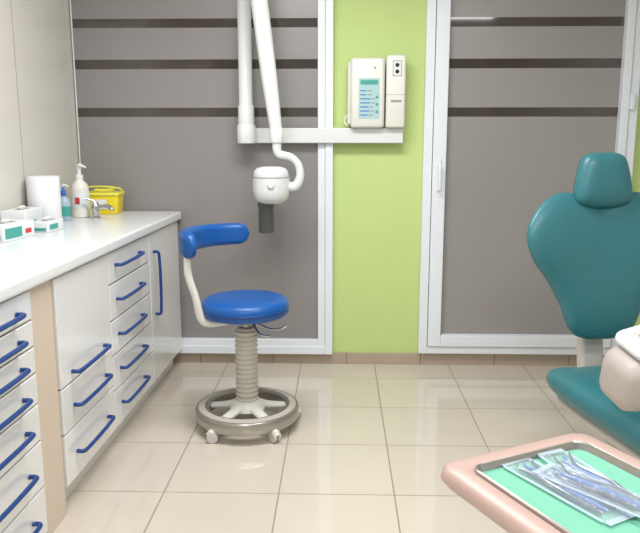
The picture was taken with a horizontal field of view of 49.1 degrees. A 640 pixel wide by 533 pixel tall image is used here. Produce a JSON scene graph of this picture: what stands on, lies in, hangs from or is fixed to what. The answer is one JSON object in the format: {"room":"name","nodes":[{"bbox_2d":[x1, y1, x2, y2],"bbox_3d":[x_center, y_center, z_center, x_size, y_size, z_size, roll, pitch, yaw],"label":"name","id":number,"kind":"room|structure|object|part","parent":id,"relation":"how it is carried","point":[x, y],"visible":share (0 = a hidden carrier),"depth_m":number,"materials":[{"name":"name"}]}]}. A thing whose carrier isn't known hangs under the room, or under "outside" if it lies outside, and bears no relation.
{"room":"dental clinic","nodes":[
{"label":"dental clinic","id":0,"kind":"room"},
{"bbox_2d":[0,0,78,219],"bbox_3d":[-1.640,-0.115,0.980,0.122,2.600,6.600,1,10,3],"label":"wall","id":1,"kind":"structure","parent":0,"point":[38,123],"depth_m":3.56,"materials":[{"name":"beige paint"}]},
{"bbox_2d":[69,0,80,173],"bbox_3d":[-1.412,-0.651,4.119,0.009,2.379,0.016,0,10,2],"label":"frame","id":2,"kind":"object","parent":1,"relation":"attached to","point":[69,0],"visible":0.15,"depth_m":4.04,"materials":[{"name":"white plastic"}]},
{"bbox_2d":[53,362,609,532],"bbox_3d":[0.281,1.185,1.379,4.900,0.100,6.300,0,10,2],"label":"floor","id":3,"kind":"structure","parent":0,"point":[369,447],"depth_m":3.11,"materials":[{"name":"tile"}]},
{"bbox_2d":[0,280,66,532],"bbox_3d":[-1.208,0.547,2.115,0.613,0.888,0.808,1,10,3],"label":"drawer unit","id":4,"kind":"object","parent":3,"relation":"on","point":[32,484],"visible":0.96,"depth_m":2.25,"materials":[{"name":"beige laminate"}]},
{"bbox_3d":[-0.924,0.180,1.989,0.042,0.016,0.360,1,10,3],"label":"drawer handle","id":5,"kind":"part","parent":4,"relation":"part of","materials":[{"name":"blue plastic"}]},
{"bbox_3d":[-0.924,0.269,2.005,0.042,0.016,0.360,1,10,3],"label":"drawer handle","id":6,"kind":"part","parent":4,"relation":"part of","materials":[{"name":"blue plastic"}]},
{"bbox_3d":[-0.924,0.355,2.021,0.042,0.016,0.360,1,10,3],"label":"drawer handle","id":7,"kind":"part","parent":4,"relation":"part of","materials":[{"name":"blue plastic"}]},
{"bbox_3d":[-0.957,0.180,1.952,0.018,0.093,0.628,1,10,3],"label":"drawer","id":8,"kind":"part","parent":4,"relation":"part of","materials":[{"name":"white laminate"}]},
{"bbox_3d":[-0.924,0.453,2.039,0.042,0.016,0.360,1,10,3],"label":"drawer handle","id":9,"kind":"part","parent":4,"relation":"part of","materials":[{"name":"blue plastic"}]},
{"bbox_3d":[-0.957,0.273,1.969,0.018,0.083,0.628,1,10,3],"label":"drawer","id":10,"kind":"part","parent":4,"relation":"part of","materials":[{"name":"white laminate"}]},
{"bbox_3d":[-0.924,0.565,2.059,0.042,0.016,0.360,1,10,3],"label":"drawer handle","id":11,"kind":"part","parent":4,"relation":"part of","materials":[{"name":"blue plastic"}]},
{"bbox_3d":[-0.957,0.361,1.986,0.018,0.083,0.628,1,10,3],"label":"drawer","id":12,"kind":"part","parent":4,"relation":"part of","materials":[{"name":"white laminate"}]},
{"bbox_3d":[-0.957,0.457,2.003,0.018,0.098,0.628,1,10,3],"label":"drawer","id":13,"kind":"part","parent":4,"relation":"part of","materials":[{"name":"white laminate"}]},
{"bbox_3d":[-0.924,0.709,2.086,0.042,0.016,0.360,1,10,3],"label":"drawer handle","id":14,"kind":"part","parent":4,"relation":"part of","materials":[{"name":"blue plastic"}]},
{"bbox_3d":[-0.957,0.573,2.024,0.018,0.123,0.628,1,10,3],"label":"drawer","id":15,"kind":"part","parent":4,"relation":"part of","materials":[{"name":"white laminate"}]},
{"bbox_3d":[-0.957,0.718,2.051,0.018,0.158,0.628,1,10,3],"label":"drawer","id":16,"kind":"part","parent":4,"relation":"part of","materials":[{"name":"white laminate"}]},
{"bbox_3d":[-0.957,0.883,2.081,0.018,0.163,0.628,1,10,3],"label":"drawer","id":17,"kind":"part","parent":4,"relation":"part of","materials":[{"name":"white laminate"}]},
{"bbox_3d":[-0.924,0.871,2.116,0.042,0.016,0.360,1,10,3],"label":"drawer handle","id":18,"kind":"part","parent":4,"relation":"part of","materials":[{"name":"blue plastic"}]},
{"bbox_3d":[-1.217,0.489,2.433,0.562,0.888,0.163,1,10,3],"label":"filler panel","id":19,"kind":"part","parent":4,"relation":"part of","materials":[{"name":"beige laminate"}]},
{"bbox_2d":[50,221,181,498],"bbox_3d":[-1.145,0.318,3.363,0.613,0.888,1.728,1,10,3],"label":"base cabinet","id":20,"kind":"object","parent":3,"relation":"on","point":[117,314],"visible":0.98,"depth_m":3.01,"materials":[{"name":"beige laminate"}]},
{"bbox_2d":[0,211,180,302],"bbox_3d":[-1.181,-0.073,2.886,0.600,0.049,2.588,1,10,3],"label":"countertop","id":21,"kind":"structure","parent":20,"relation":"on","point":[27,263],"depth_m":2.84,"materials":[{"name":"laminate"}]},
{"bbox_2d":[0,218,34,242],"bbox_3d":[-1.339,-0.160,2.987,0.121,0.086,0.231,2,11,9],"label":"glove box","id":22,"kind":"object","parent":21,"relation":"on","point":[10,229],"visible":1,"depth_m":2.97,"materials":[{"name":"white cardboard"}]},
{"bbox_2d":[0,205,42,220],"bbox_3d":[-1.386,-0.226,3.261,0.111,0.116,0.221,0,10,-1],"label":"glove box","id":23,"kind":"object","parent":21,"relation":"on","point":[21,212],"visible":0.55,"depth_m":3.19,"materials":[{"name":"white cardboard"}]},
{"bbox_2d":[26,175,61,217],"bbox_3d":[-1.361,-0.325,3.457,0.154,0.240,0.154,0,10,2],"label":"paper towel roll","id":24,"kind":"object","parent":21,"relation":"on","point":[42,191],"visible":0.7,"depth_m":3.39,"materials":[{"name":"white paper"}]},
{"bbox_2d":[34,216,63,232],"bbox_3d":[-1.266,-0.199,3.253,0.081,0.066,0.161,1,10,6],"label":"glove box","id":25,"kind":"object","parent":21,"relation":"on","point":[47,224],"visible":0.81,"depth_m":3.20,"materials":[{"name":"white cardboard"}]},
{"bbox_2d":[60,184,71,220],"bbox_3d":[-1.331,-0.333,3.637,0.066,0.191,0.066,0,10,2],"label":"sanitizer bottle","id":26,"kind":"object","parent":21,"relation":"on","point":[65,202],"visible":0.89,"depth_m":3.62,"materials":[{"name":"blue plastic"}]},
{"bbox_2d":[71,163,89,217],"bbox_3d":[-1.301,-0.412,3.794,0.094,0.290,0.096,0,10,2],"label":"soap dispenser bottle","id":27,"kind":"object","parent":21,"relation":"on","point":[79,188],"visible":0.99,"depth_m":3.77,"materials":[{"name":"white plastic"}]},
{"bbox_2d":[84,197,113,218],"bbox_3d":[-1.165,-0.312,3.736,0.186,0.114,0.068,4,11,21],"label":"sink faucet","id":28,"kind":"object","parent":21,"relation":"on","point":[95,207],"visible":1,"depth_m":3.74,"materials":[{"name":"silver metal"}]},
{"bbox_3d":[-1.230,-0.352,3.747,0.065,0.039,0.021,-3,11,-16],"label":"lever","id":29,"kind":"part","parent":28,"relation":"part of","materials":[{"name":"silver metal"}]},
{"bbox_3d":[-1.151,-0.307,3.721,0.151,0.053,0.026,7,13,34],"label":"spout","id":30,"kind":"part","parent":28,"relation":"part of","materials":[{"name":"silver metal"}]},
{"bbox_2d":[88,186,124,213],"bbox_3d":[-1.235,-0.388,4.016,0.217,0.162,0.172,0,10,-2],"label":"sharps container","id":31,"kind":"object","parent":21,"relation":"on","point":[109,195],"visible":0.76,"depth_m":3.95,"materials":[{"name":"yellow plastic"}]},
{"bbox_3d":[-1.233,-0.433,3.968,0.217,0.055,0.087,0,10,-2],"label":"carry handle","id":32,"kind":"part","parent":31,"relation":"part of","materials":[{"name":"yellow plastic"}]},
{"bbox_2d":[89,194,123,213],"bbox_3d":[-1.235,-0.360,4.021,0.190,0.105,0.156,0,10,-2],"label":"tub","id":33,"kind":"object","parent":31,"relation":"in","point":[115,200],"depth_m":3.95,"materials":[{"name":"yellow plastic"}]},
{"bbox_3d":[-0.889,0.358,2.752,0.042,0.016,0.350,1,10,3],"label":"wide handle","id":34,"kind":"part","parent":20,"relation":"part of","materials":[{"name":"blue plastic"}]},
{"bbox_3d":[-0.889,0.486,2.776,0.042,0.016,0.350,1,10,3],"label":"wide handle","id":35,"kind":"part","parent":20,"relation":"part of","materials":[{"name":"blue plastic"}]},
{"bbox_3d":[-0.889,0.668,2.809,0.042,0.016,0.350,1,10,3],"label":"wide handle","id":36,"kind":"part","parent":20,"relation":"part of","materials":[{"name":"blue plastic"}]},
{"bbox_3d":[-0.892,-0.040,3.257,0.018,0.133,0.588,1,10,3],"label":"drawer","id":37,"kind":"part","parent":20,"relation":"part of","materials":[{"name":"white laminate"}]},
{"bbox_3d":[-0.892,0.108,3.284,0.018,0.153,0.588,1,10,3],"label":"drawer","id":38,"kind":"part","parent":20,"relation":"part of","materials":[{"name":"white laminate"}]},
{"bbox_3d":[-0.863,-0.038,3.208,0.042,0.016,0.350,1,10,3],"label":"drawer handle","id":39,"kind":"part","parent":20,"relation":"part of","materials":[{"name":"blue plastic"}]},
{"bbox_3d":[-0.892,0.263,3.313,0.018,0.148,0.588,1,10,3],"label":"drawer","id":40,"kind":"part","parent":20,"relation":"part of","materials":[{"name":"white laminate"}]},
{"bbox_3d":[-0.863,0.112,3.235,0.042,0.016,0.350,1,10,3],"label":"drawer handle","id":41,"kind":"part","parent":20,"relation":"part of","materials":[{"name":"blue plastic"}]},
{"bbox_3d":[-0.892,0.418,3.341,0.018,0.153,0.588,1,10,3],"label":"drawer","id":42,"kind":"part","parent":20,"relation":"part of","materials":[{"name":"white laminate"}]},
{"bbox_3d":[-0.863,0.266,3.264,0.042,0.016,0.350,1,10,3],"label":"drawer handle","id":43,"kind":"part","parent":20,"relation":"part of","materials":[{"name":"blue plastic"}]},
{"bbox_3d":[-0.892,0.580,3.371,0.018,0.163,0.588,1,10,3],"label":"drawer","id":44,"kind":"part","parent":20,"relation":"part of","materials":[{"name":"white laminate"}]},
{"bbox_3d":[-0.863,0.422,3.292,0.042,0.016,0.350,1,10,3],"label":"drawer handle","id":45,"kind":"part","parent":20,"relation":"part of","materials":[{"name":"blue plastic"}]},
{"bbox_3d":[-0.863,0.579,3.321,0.042,0.016,0.350,1,10,3],"label":"drawer handle","id":46,"kind":"part","parent":20,"relation":"part of","materials":[{"name":"blue plastic"}]},
{"bbox_3d":[-0.843,0.086,3.652,0.042,0.350,0.016,1,10,3],"label":"tall door handle","id":47,"kind":"part","parent":20,"relation":"part of","materials":[{"name":"blue plastic"}]},
{"bbox_3d":[-0.863,0.170,3.901,0.018,0.778,0.590,1,10,3],"label":"tall door","id":48,"kind":"part","parent":20,"relation":"part of","materials":[{"name":"white laminate"}]},
{"bbox_2d":[178,223,301,443],"bbox_3d":[-0.368,0.290,3.319,0.552,0.954,0.536,0,10,2],"label":"stool","id":49,"kind":"object","parent":3,"relation":"on","point":[245,308],"visible":1,"depth_m":3.26,"materials":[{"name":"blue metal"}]},
{"bbox_2d":[201,290,288,324],"bbox_3d":[-0.349,0.185,3.278,0.410,0.087,0.410,0,10,2],"label":"seat cushion","id":50,"kind":"object","parent":49,"relation":"on","point":[236,307],"depth_m":3.15,"materials":[{"name":"blue leather"}]},
{"bbox_3d":[-0.274,0.289,3.172,0.031,0.048,0.147,-8,13,-37],"label":"tilt lever","id":51,"kind":"part","parent":49,"relation":"part of","materials":[{"name":"silver metal"}]},
{"bbox_3d":[-0.226,0.272,3.201,0.172,0.038,0.019,5,11,25],"label":"height lever","id":52,"kind":"part","parent":49,"relation":"part of","materials":[{"name":"silver metal"}]},
{"bbox_2d":[527,152,639,459],"bbox_3d":[1.266,0.278,2.422,0.965,1.306,1.360,-5,12,-27],"label":"dental chair","id":53,"kind":"object","parent":3,"relation":"on","point":[585,243],"visible":0.98,"depth_m":2.86,"materials":[{"name":"teal leather"}]},
{"bbox_2d":[527,192,639,339],"bbox_3d":[1.172,-0.003,2.932,0.670,0.618,0.129,-1,0,-7],"label":"backrest cushion","id":54,"kind":"object","parent":53,"relation":"on","point":[585,245],"depth_m":2.88,"materials":[{"name":"teal leather"}]},
{"bbox_2d":[546,366,639,453],"bbox_3d":[1.264,0.559,2.384,0.577,0.144,1.240,-1,10,-7],"label":"seat cushion","id":55,"kind":"object","parent":53,"relation":"on","point":[578,390],"depth_m":2.54,"materials":[{"name":"teal leather"}]},
{"bbox_2d":[574,152,632,207],"bbox_3d":[1.172,-0.357,2.896,0.248,0.228,0.100,-1,4,-7],"label":"cushion","id":56,"kind":"object","parent":53,"relation":"on","point":[602,179],"depth_m":2.85,"materials":[{"name":"teal leather"}]},
{"bbox_3d":[1.097,0.202,2.125,0.360,0.024,0.185,-15,22,-5],"label":"head panel","id":57,"kind":"part","parent":53,"relation":"part of","materials":[{"name":"white"}]},
{"bbox_2d":[69,0,639,352],"bbox_3d":[0.465,-0.695,4.143,4.700,2.600,0.150,0,10,2],"label":"wall","id":58,"kind":"structure","parent":0,"point":[377,187],"depth_m":4.12,"materials":[{"name":"green paint"}]},
{"bbox_2d":[72,18,317,27],"bbox_3d":[-0.710,-1.378,3.966,1.396,0.050,0.013,0,10,2],"label":"band","id":59,"kind":"object","parent":58,"relation":"attached to","point":[206,22],"visible":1,"depth_m":3.96,"materials":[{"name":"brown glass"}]},
{"bbox_2d":[75,59,317,68],"bbox_3d":[-0.710,-1.157,4.006,1.396,0.053,0.013,0,10,2],"label":"band","id":60,"kind":"object","parent":58,"relation":"attached to","point":[188,63],"visible":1,"depth_m":4.00,"materials":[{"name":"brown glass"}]},
{"bbox_2d":[71,0,324,345],"bbox_3d":[-0.689,-0.639,4.086,1.438,2.270,0.044,0,10,2],"label":"sliding door","id":61,"kind":"structure","parent":58,"relation":"in","point":[196,167],"depth_m":4.08,"materials":[{"name":"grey glass"}]},
{"bbox_3d":[-0.710,-1.580,3.928,1.396,0.362,0.014,0,10,2],"label":"frosted pane","id":62,"kind":"part","parent":61,"relation":"part of","materials":[{"name":"grey glass"}]},
{"bbox_3d":[-0.710,-1.268,3.986,1.396,0.173,0.014,0,10,2],"label":"frosted pane","id":63,"kind":"part","parent":61,"relation":"part of","materials":[{"name":"grey glass"}]},
{"bbox_3d":[-0.710,-1.024,4.030,1.396,0.216,0.014,0,10,2],"label":"frosted pane","id":64,"kind":"part","parent":61,"relation":"part of","materials":[{"name":"grey glass"}]},
{"bbox_3d":[-0.470,0.459,4.282,0.915,0.040,0.044,0,10,2],"label":"sash bottom","id":65,"kind":"part","parent":61,"relation":"part of","materials":[{"name":"white metal"}]},
{"bbox_3d":[0.009,-0.636,4.067,0.042,2.270,0.044,0,10,2],"label":"sash","id":66,"kind":"part","parent":61,"relation":"part of","materials":[{"name":"white metal"}]},
{"bbox_2d":[78,108,317,116],"bbox_3d":[-0.710,-0.893,4.055,1.396,0.052,0.013,0,10,2],"label":"band","id":67,"kind":"object","parent":58,"relation":"attached to","point":[82,112],"visible":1,"depth_m":4.05,"materials":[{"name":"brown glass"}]},
{"bbox_2d":[179,345,324,353],"bbox_3d":[-0.448,0.503,4.284,0.958,0.050,0.054,0,10,2],"label":"frame","id":68,"kind":"object","parent":58,"relation":"attached to","point":[218,349],"visible":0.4,"depth_m":4.25,"materials":[{"name":"white plastic"}]},
{"bbox_2d":[237,0,402,232],"bbox_3d":[0.000,-0.931,3.807,0.939,1.475,0.451,0,10,2],"label":"dental x-ray machine","id":69,"kind":"object","parent":58,"relation":"attached to","point":[272,185],"visible":1,"depth_m":3.79,"materials":[{"name":"white plastic"}]},
{"bbox_3d":[-0.415,-1.223,3.862,0.090,0.880,0.090,0,10,2],"label":"vertical arm","id":70,"kind":"part","parent":69,"relation":"part of","materials":[{"name":"white metal"}]},
{"bbox_3d":[-0.296,-1.176,3.654,0.190,0.930,0.078,0,10,2],"label":"spring arm","id":71,"kind":"part","parent":69,"relation":"part of","materials":[{"name":"white metal"}]},
{"bbox_3d":[-0.259,-0.428,3.684,0.036,0.036,0.014,0,10,2],"label":"head knob","id":72,"kind":"part","parent":69,"relation":"part of","materials":[{"name":"white plastic"}]},
{"bbox_3d":[0.013,-0.748,3.999,0.922,0.085,0.030,0,10,2],"label":"wall rail","id":73,"kind":"part","parent":69,"relation":"part of","materials":[{"name":"white metal"}]},
{"bbox_2d":[344,58,384,127],"bbox_3d":[0.248,-0.974,3.944,0.226,0.380,0.122,0,10,2],"label":"control box","id":74,"kind":"object","parent":69,"relation":"attached to","point":[366,76],"visible":0.98,"depth_m":3.89,"materials":[{"name":"white plastic"}]},
{"bbox_3d":[0.273,-0.934,3.890,0.117,0.220,0.001,0,10,2],"label":"display panel","id":75,"kind":"part","parent":74,"relation":"part of","materials":[{"name":"teal plastic"}]},
{"bbox_2d":[361,80,377,84],"bbox_3d":[0.273,-1.020,3.874,0.097,0.025,0.001,0,10,2],"label":"print","id":76,"kind":"object","parent":74,"relation":"attached to","point":[363,82],"depth_m":3.87,"materials":[{"name":"teal"}]},
{"bbox_2d":[385,55,405,127],"bbox_3d":[0.423,-0.981,3.938,0.108,0.394,0.113,0,10,2],"label":"switch box","id":77,"kind":"object","parent":69,"relation":"attached to","point":[395,71],"visible":0.98,"depth_m":3.89,"materials":[{"name":"white plastic"}]},
{"bbox_3d":[0.427,-1.094,3.862,0.050,0.085,0.001,0,10,2],"label":"symbol plate","id":78,"kind":"part","parent":77,"relation":"part of","materials":[{"name":"grey plastic"}]},
{"bbox_2d":[325,0,333,353],"bbox_3d":[0.053,-0.640,4.060,0.045,2.379,0.054,0,10,2],"label":"frame","id":79,"kind":"object","parent":58,"relation":"attached to","point":[329,4],"visible":1,"depth_m":4.06,"materials":[{"name":"white plastic"}]},
{"bbox_2d":[173,352,603,365],"bbox_3d":[0.843,0.566,4.281,3.540,0.070,0.014,0,10,2],"label":"baseboard","id":80,"kind":"structure","parent":58,"relation":"attached to","point":[335,357],"depth_m":4.28,"materials":[{"name":"tile"}]},
{"bbox_2d":[417,0,436,353],"bbox_3d":[0.621,-0.642,4.047,0.050,2.370,0.049,0,10,2],"label":"frame","id":81,"kind":"object","parent":58,"relation":"attached to","point":[431,4],"visible":1,"depth_m":4.04,"materials":[{"name":"white plastic"}]},
{"bbox_2d":[427,346,609,354],"bbox_3d":[1.194,0.504,4.241,1.097,0.045,0.049,0,10,2],"label":"frame","id":82,"kind":"object","parent":58,"relation":"attached to","point":[430,350],"visible":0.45,"depth_m":4.22,"materials":[{"name":"white plastic"}]},
{"bbox_2d":[427,0,636,347],"bbox_3d":[1.193,-0.626,3.997,1.091,2.260,0.120,0,10,2],"label":"door","id":83,"kind":"structure","parent":58,"relation":"in","point":[500,170],"depth_m":4.03,"materials":[{"name":"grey glass"}]},
{"bbox_3d":[0.686,-0.634,4.040,0.076,2.260,0.061,0,10,2],"label":"sash","id":84,"kind":"part","parent":83,"relation":"part of","materials":[{"name":"white metal"}]},
{"bbox_3d":[0.682,-0.517,3.997,0.018,0.142,0.052,0,10,2],"label":"handle","id":85,"kind":"part","parent":83,"relation":"part of","materials":[{"name":"white metal"}]},
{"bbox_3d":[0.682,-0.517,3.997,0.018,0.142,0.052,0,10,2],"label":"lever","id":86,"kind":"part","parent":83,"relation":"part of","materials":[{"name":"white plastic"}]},
{"bbox_3d":[1.209,0.446,4.224,0.970,0.070,0.061,0,10,2],"label":"sash bottom","id":87,"kind":"part","parent":83,"relation":"part of","materials":[{"name":"white metal"}]},
{"bbox_3d":[1.210,-1.015,3.979,0.970,0.216,0.014,0,10,2],"label":"frosted pane","id":88,"kind":"part","parent":83,"relation":"part of","materials":[{"name":"grey glass"}]},
{"bbox_3d":[1.210,-1.258,3.934,0.970,0.173,0.014,0,10,2],"label":"frosted pane","id":89,"kind":"part","parent":83,"relation":"part of","materials":[{"name":"grey glass"}]},
{"bbox_3d":[1.210,-1.570,3.877,0.970,0.360,0.014,0,10,2],"label":"frosted pane","id":90,"kind":"part","parent":83,"relation":"part of","materials":[{"name":"grey glass"}]},
{"bbox_3d":[1.716,-0.629,4.012,0.045,2.260,0.061,0,10,2],"label":"sash","id":91,"kind":"part","parent":83,"relation":"part of","materials":[{"name":"white metal"}]},
{"bbox_2d":[447,107,617,116],"bbox_3d":[1.210,-0.883,4.003,0.970,0.052,0.013,0,10,2],"label":"band","id":92,"kind":"object","parent":58,"relation":"attached to","point":[452,111],"visible":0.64,"depth_m":4.00,"materials":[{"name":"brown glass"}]},
{"bbox_2d":[449,58,621,67],"bbox_3d":[1.210,-1.147,3.955,0.970,0.053,0.013,0,10,2],"label":"band","id":93,"kind":"object","parent":58,"relation":"attached to","point":[517,62],"visible":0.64,"depth_m":3.95,"materials":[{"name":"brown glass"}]},
{"bbox_2d":[450,17,624,26],"bbox_3d":[1.210,-1.368,3.914,0.970,0.050,0.013,0,10,2],"label":"band","id":94,"kind":"object","parent":58,"relation":"attached to","point":[455,21],"visible":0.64,"depth_m":3.91,"materials":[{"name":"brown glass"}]},
{"bbox_2d":[610,0,639,348],"bbox_3d":[1.767,-0.636,4.016,0.050,2.370,0.049,0,10,2],"label":"frame","id":95,"kind":"object","parent":58,"relation":"attached to","point":[635,79],"visible":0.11,"depth_m":3.93,"materials":[{"name":"white plastic"}]},
{"bbox_2d":[629,93,635,109],"bbox_3d":[1.751,-0.925,3.926,0.024,0.090,0.025,0,10,2],"label":"hinge","id":96,"kind":"object","parent":58,"relation":"attached to","point":[632,95],"visible":1,"depth_m":3.92,"materials":[{"name":"white plastic"}]},
{"bbox_2d":[436,158,441,191],"bbox_3d":[0.684,-0.526,4.025,0.025,0.190,0.008,0,10,2],"label":"door handle","id":97,"kind":"object","parent":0,"point":[439,160],"depth_m":4.02,"materials":[{"name":"white metal"}]},
{"bbox_2d":[441,433,639,532],"bbox_3d":[0.723,0.751,1.183,0.992,0.824,0.564,-1,10,-7],"label":"tray table","id":98,"kind":"object","parent":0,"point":[573,482],"visible":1,"depth_m":1.15,"materials":[{"name":"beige plastic"}]}
]}

